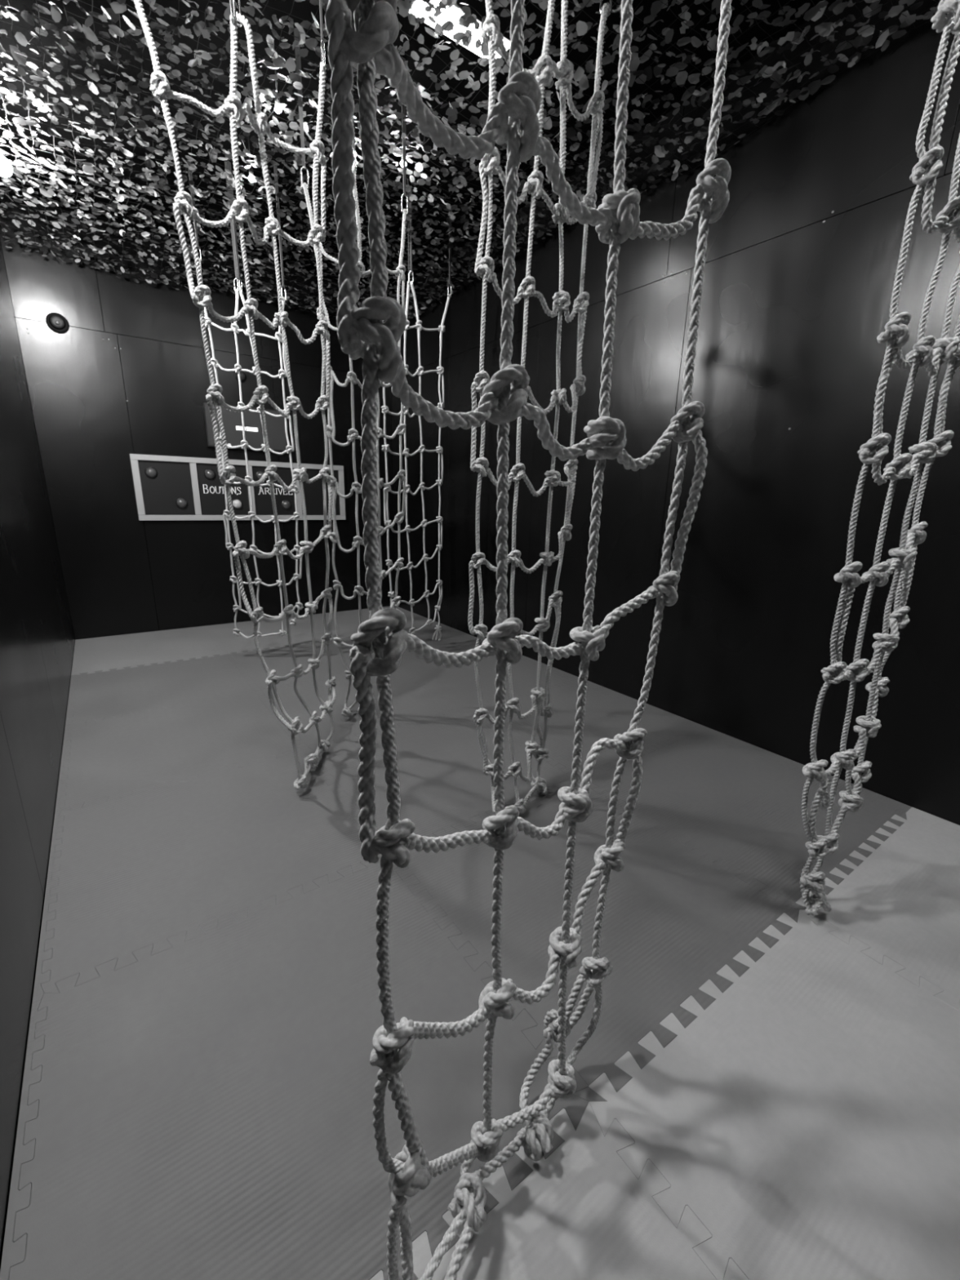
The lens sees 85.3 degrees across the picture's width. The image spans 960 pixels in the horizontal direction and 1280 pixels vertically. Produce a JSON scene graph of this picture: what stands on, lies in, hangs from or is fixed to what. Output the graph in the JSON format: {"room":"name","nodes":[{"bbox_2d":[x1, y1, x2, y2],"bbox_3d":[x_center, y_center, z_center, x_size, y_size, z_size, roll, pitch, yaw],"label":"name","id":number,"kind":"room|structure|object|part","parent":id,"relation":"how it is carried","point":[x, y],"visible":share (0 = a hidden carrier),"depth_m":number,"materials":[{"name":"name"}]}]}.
{"room":"indoor obstacle course","nodes":[
{"label":"indoor obstacle course","id":0,"kind":"room"},
{"bbox_2d":[0,240,75,1256],"bbox_3d":[-1.372,-0.713,1.172,0.100,3.370,7.750,-9,19,-34],"label":"wall","id":1,"kind":"structure","parent":0,"point":[37,639],"depth_m":2.00,"materials":[{"name":"black paint"}]},
{"bbox_3d":[-3.104,-2.662,3.283,0.012,0.802,1.347,-9,19,-34],"label":"wall panel","id":2,"kind":"part","parent":1,"relation":"part of","materials":[{"name":"black paint"}]},
{"bbox_3d":[-1.038,-0.234,0.882,0.012,2.512,1.227,-9,19,-34],"label":"wall panel","id":3,"kind":"part","parent":1,"relation":"part of","materials":[{"name":"black paint"}]},
{"bbox_3d":[-1.752,-0.514,1.843,0.012,2.512,1.227,-9,19,-34],"label":"wall panel","id":4,"kind":"part","parent":1,"relation":"part of","materials":[{"name":"black paint"}]},
{"bbox_3d":[-2.465,-0.795,2.805,0.012,2.512,1.227,-9,19,-34],"label":"wall panel","id":5,"kind":"part","parent":1,"relation":"part of","materials":[{"name":"black paint"}]},
{"bbox_3d":[-3.179,-1.075,3.767,0.012,2.512,1.227,-9,19,-34],"label":"wall panel","id":6,"kind":"part","parent":1,"relation":"part of","materials":[{"name":"black paint"}]},
{"bbox_2d":[0,194,395,644],"bbox_3d":[-2.285,-1.800,5.068,3.307,3.370,0.102,-9,19,-34],"label":"wall","id":7,"kind":"structure","parent":0,"point":[129,374],"depth_m":4.58,"materials":[{"name":"black paint"}]},
{"bbox_3d":[-3.268,-2.856,3.976,0.552,0.802,0.012,-9,19,-34],"label":"wall panel","id":8,"kind":"part","parent":7,"relation":"part of","materials":[{"name":"black paint"}]},
{"bbox_2d":[45,312,69,333],"bbox_3d":[-3.276,-2.463,4.040,0.144,0.144,0.056,-9,19,-34],"label":"button","id":9,"kind":"object","parent":7,"relation":"attached to","point":[56,322],"visible":1,"depth_m":4.03,"materials":[{"name":"black plastic"}]},
{"bbox_3d":[-3.275,-1.260,4.436,0.633,2.512,0.012,-9,19,-34],"label":"wall panel","id":10,"kind":"part","parent":7,"relation":"part of","materials":[{"name":"black paint"}]},
{"bbox_3d":[-2.546,-2.974,4.477,1.217,0.802,0.012,-9,19,-34],"label":"wall panel","id":11,"kind":"part","parent":7,"relation":"part of","materials":[{"name":"black paint"}]},
{"bbox_3d":[-2.519,-1.384,4.960,1.217,2.512,0.012,-9,19,-34],"label":"wall panel","id":12,"kind":"part","parent":7,"relation":"part of","materials":[{"name":"black paint"}]},
{"bbox_2d":[129,453,346,520],"bbox_3d":[-2.250,-1.463,5.106,1.913,0.562,0.062,-9,19,-34],"label":"board","id":13,"kind":"object","parent":7,"relation":"attached to","point":[167,488],"visible":0.92,"depth_m":4.92,"materials":[{"name":"black"}]},
{"bbox_3d":[-2.242,-1.710,5.036,1.913,0.048,0.022,-9,19,-34],"label":"frame rail","id":14,"kind":"part","parent":13,"relation":"part of","materials":[{"name":"grey paint"}]},
{"bbox_3d":[-2.254,-1.214,5.172,1.913,0.048,0.022,-9,19,-34],"label":"frame rail","id":15,"kind":"part","parent":13,"relation":"part of","materials":[{"name":"grey paint"}]},
{"bbox_2d":[235,371,246,382],"bbox_3d":[-2.212,-2.446,4.833,0.100,0.100,0.072,-9,19,-34],"label":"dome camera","id":16,"kind":"object","parent":7,"relation":"attached to","point":[243,376],"visible":0.76,"depth_m":4.82,"materials":[{"name":"black plastic"}]},
{"bbox_2d":[202,401,287,452],"bbox_3d":[-2.214,-2.013,4.960,0.721,0.382,0.053,-9,19,-34],"label":"wall screen","id":17,"kind":"object","parent":7,"relation":"attached to","point":[232,420],"visible":0.82,"depth_m":4.94,"materials":[{"name":"black plastic"}]},
{"bbox_3d":[-1.552,-3.138,5.166,1.217,0.802,0.012,-9,19,-34],"label":"wall panel","id":18,"kind":"part","parent":7,"relation":"part of","materials":[{"name":"black paint"}]},
{"bbox_3d":[-1.514,-1.550,5.658,1.248,2.512,0.012,-9,19,-34],"label":"wall panel","id":19,"kind":"part","parent":7,"relation":"part of","materials":[{"name":"black paint"}]},
{"bbox_2d":[0,0,836,294],"bbox_3d":[0.004,-2.580,1.584,3.307,0.080,7.850,-9,19,-34],"label":"ceiling","id":20,"kind":"structure","parent":0,"point":[302,10],"depth_m":2.77,"materials":[{"name":"black"}]},
{"bbox_2d":[0,155,12,177],"bbox_3d":[-2.486,-2.414,2.631,0.189,0.100,0.100,-9,19,-34],"label":"ceiling light","id":21,"kind":"object","parent":20,"relation":"attached to","point":[6,169],"visible":1,"depth_m":2.65,"materials":[{"name":"white plastic"}]},
{"bbox_2d":[133,0,336,789],"bbox_3d":[-0.784,-0.977,2.080,0.318,3.307,0.725,8,16,22],"label":"net","id":22,"kind":"object","parent":20,"relation":"hanging from","point":[159,83],"visible":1,"depth_m":2.00,"materials":[{"name":"fabric"}]},
{"bbox_2d":[186,159,303,638],"bbox_3d":[-1.627,-1.528,3.738,0.605,3.157,0.059,1,15,0],"label":"net","id":23,"kind":"object","parent":20,"relation":"hanging from","point":[282,373],"visible":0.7,"depth_m":3.74,"materials":[{"name":"fabric"}]},
{"bbox_2d":[246,122,253,182],"bbox_3d":[-1.315,-2.791,2.968,0.030,0.304,0.030,-9,19,-34],"label":"bulb","id":24,"kind":"object","parent":20,"relation":"hanging from","point":[251,171],"visible":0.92,"depth_m":2.99,"materials":[{"name":"white glass"}]},
{"bbox_3d":[-1.314,-2.822,2.960,0.005,0.239,0.005,-2,16,-13],"label":"cord","id":25,"kind":"part","parent":24,"relation":"part of","materials":[{"name":"black plastic"}]},
{"bbox_2d":[248,167,253,175],"bbox_3d":[-1.317,-2.690,2.996,0.023,0.034,0.024,-9,19,-34],"label":"socket","id":26,"kind":"object","parent":24,"relation":"attached to","point":[251,172],"depth_m":2.99,"materials":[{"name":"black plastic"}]},
{"bbox_3d":[-1.318,-2.658,3.004,0.030,0.030,0.030,-9,19,-34],"label":"bulb","id":27,"kind":"part","parent":24,"relation":"part of","materials":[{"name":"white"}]},
{"bbox_2d":[271,26,281,113],"bbox_3d":[-0.942,-2.621,2.400,0.030,0.314,0.030,-9,19,-34],"label":"bulb","id":28,"kind":"object","parent":20,"relation":"hanging from","point":[277,108],"visible":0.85,"depth_m":2.42,"materials":[{"name":"white glass"}]},
{"bbox_3d":[-0.941,-2.652,2.391,0.005,0.249,0.005,11,18,30],"label":"cord","id":29,"kind":"part","parent":28,"relation":"part of","materials":[{"name":"black plastic"}]},
{"bbox_3d":[-0.945,-2.484,2.437,0.030,0.030,0.030,-9,19,-34],"label":"bulb","id":30,"kind":"part","parent":28,"relation":"part of","materials":[{"name":"white glass"}]},
{"bbox_2d":[293,27,408,717],"bbox_3d":[-0.613,-1.170,2.783,0.521,3.297,0.238,-3,16,-17],"label":"net","id":31,"kind":"object","parent":20,"relation":"hanging from","point":[399,273],"visible":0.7,"depth_m":2.78,"materials":[{"name":"fabric"}]},
{"bbox_2d":[381,179,451,640],"bbox_3d":[-0.503,-1.511,3.991,0.132,3.270,0.673,14,20,39],"label":"net","id":32,"kind":"object","parent":20,"relation":"hanging from","point":[440,370],"visible":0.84,"depth_m":4.02,"materials":[{"name":"fabric"}]},
{"bbox_2d":[408,0,511,57],"bbox_3d":[-0.071,-2.587,2.109,0.440,0.185,0.150,-9,19,-34],"label":"ceiling light","id":33,"kind":"object","parent":20,"relation":"attached to","point":[418,6],"visible":0.29,"depth_m":2.10,"materials":[{"name":"white plastic"}]},
{"bbox_2d":[324,0,732,1279],"bbox_3d":[0.131,-0.566,0.653,0.157,3.304,0.741,14,20,40],"label":"net","id":34,"kind":"object","parent":20,"relation":"hanging from","point":[362,332],"visible":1,"depth_m":0.73,"materials":[{"name":"fabric"}]},
{"bbox_2d":[467,0,612,813],"bbox_3d":[0.240,-0.899,1.883,0.548,3.305,0.227,-9,19,-34],"label":"net","id":35,"kind":"object","parent":20,"relation":"hanging from","point":[562,70],"visible":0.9,"depth_m":1.87,"materials":[{"name":"fabric"}]},
{"bbox_2d":[800,0,959,915],"bbox_3d":[1.186,-0.735,1.359,0.467,3.299,0.168,-9,19,-34],"label":"net","id":36,"kind":"object","parent":20,"relation":"hanging from","point":[928,352],"visible":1,"depth_m":1.43,"materials":[{"name":"fabric"}]},
{"bbox_2d":[0,606,959,1279],"bbox_3d":[-0.078,0.689,2.477,3.107,0.060,7.650,-9,19,-34],"label":"floor","id":37,"kind":"structure","parent":0,"point":[767,1088],"depth_m":1.41,"materials":[{"name":"grey"}]},
{"bbox_2d":[389,0,959,825],"bbox_3d":[1.238,-1.143,2.983,0.102,3.370,7.750,-9,19,-34],"label":"wall","id":38,"kind":"structure","parent":0,"point":[802,257],"depth_m":2.67,"materials":[{"name":"black paint"}]},
{"bbox_3d":[-0.657,-3.117,5.170,0.012,0.802,1.027,-9,19,-34],"label":"wall panel","id":39,"kind":"part","parent":38,"relation":"part of","materials":[{"name":"black paint"}]},
{"bbox_3d":[-0.651,-1.498,5.545,0.012,2.512,1.187,-9,19,-34],"label":"wall panel","id":40,"kind":"part","parent":38,"relation":"part of","materials":[{"name":"black paint"}]},
{"bbox_2d":[0,0,946,322],"bbox_3d":[-0.106,-2.276,1.819,3.101,0.238,7.277,-9,19,-34],"label":"net","id":41,"kind":"object","parent":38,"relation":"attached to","point":[826,33],"visible":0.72,"depth_m":2.46,"materials":[{"name":"grey"}]},
{"bbox_3d":[-0.002,-2.859,4.287,0.012,0.802,1.227,-9,19,-34],"label":"wall panel","id":42,"kind":"part","parent":38,"relation":"part of","materials":[{"name":"black paint"}]},
{"bbox_3d":[0.051,-1.222,4.599,0.012,2.512,1.227,-9,19,-34],"label":"wall panel","id":43,"kind":"part","parent":38,"relation":"part of","materials":[{"name":"black paint"}]},
{"bbox_3d":[0.712,-2.579,3.325,0.012,0.802,1.227,-9,19,-34],"label":"wall panel","id":44,"kind":"part","parent":38,"relation":"part of","materials":[{"name":"black paint"}]},
{"bbox_3d":[0.764,-0.941,3.637,0.012,2.512,1.227,-9,19,-34],"label":"wall panel","id":45,"kind":"part","parent":38,"relation":"part of","materials":[{"name":"black paint"}]},
{"bbox_3d":[1.478,-0.661,2.675,0.012,2.512,1.227,-9,19,-34],"label":"wall panel","id":46,"kind":"part","parent":38,"relation":"part of","materials":[{"name":"black paint"}]},
{"bbox_3d":[1.425,-2.298,2.363,0.012,0.802,1.227,-9,19,-34],"label":"wall panel","id":47,"kind":"part","parent":38,"relation":"part of","materials":[{"name":"black paint"}]},
{"bbox_3d":[2.191,-0.381,1.713,0.012,2.512,1.227,-9,19,-34],"label":"wall panel","id":48,"kind":"part","parent":38,"relation":"part of","materials":[{"name":"black paint"}]},
{"bbox_3d":[2.632,-1.824,0.736,0.012,0.802,2.927,-9,19,-34],"label":"wall panel","id":49,"kind":"part","parent":38,"relation":"part of","materials":[{"name":"black paint"}]}
]}

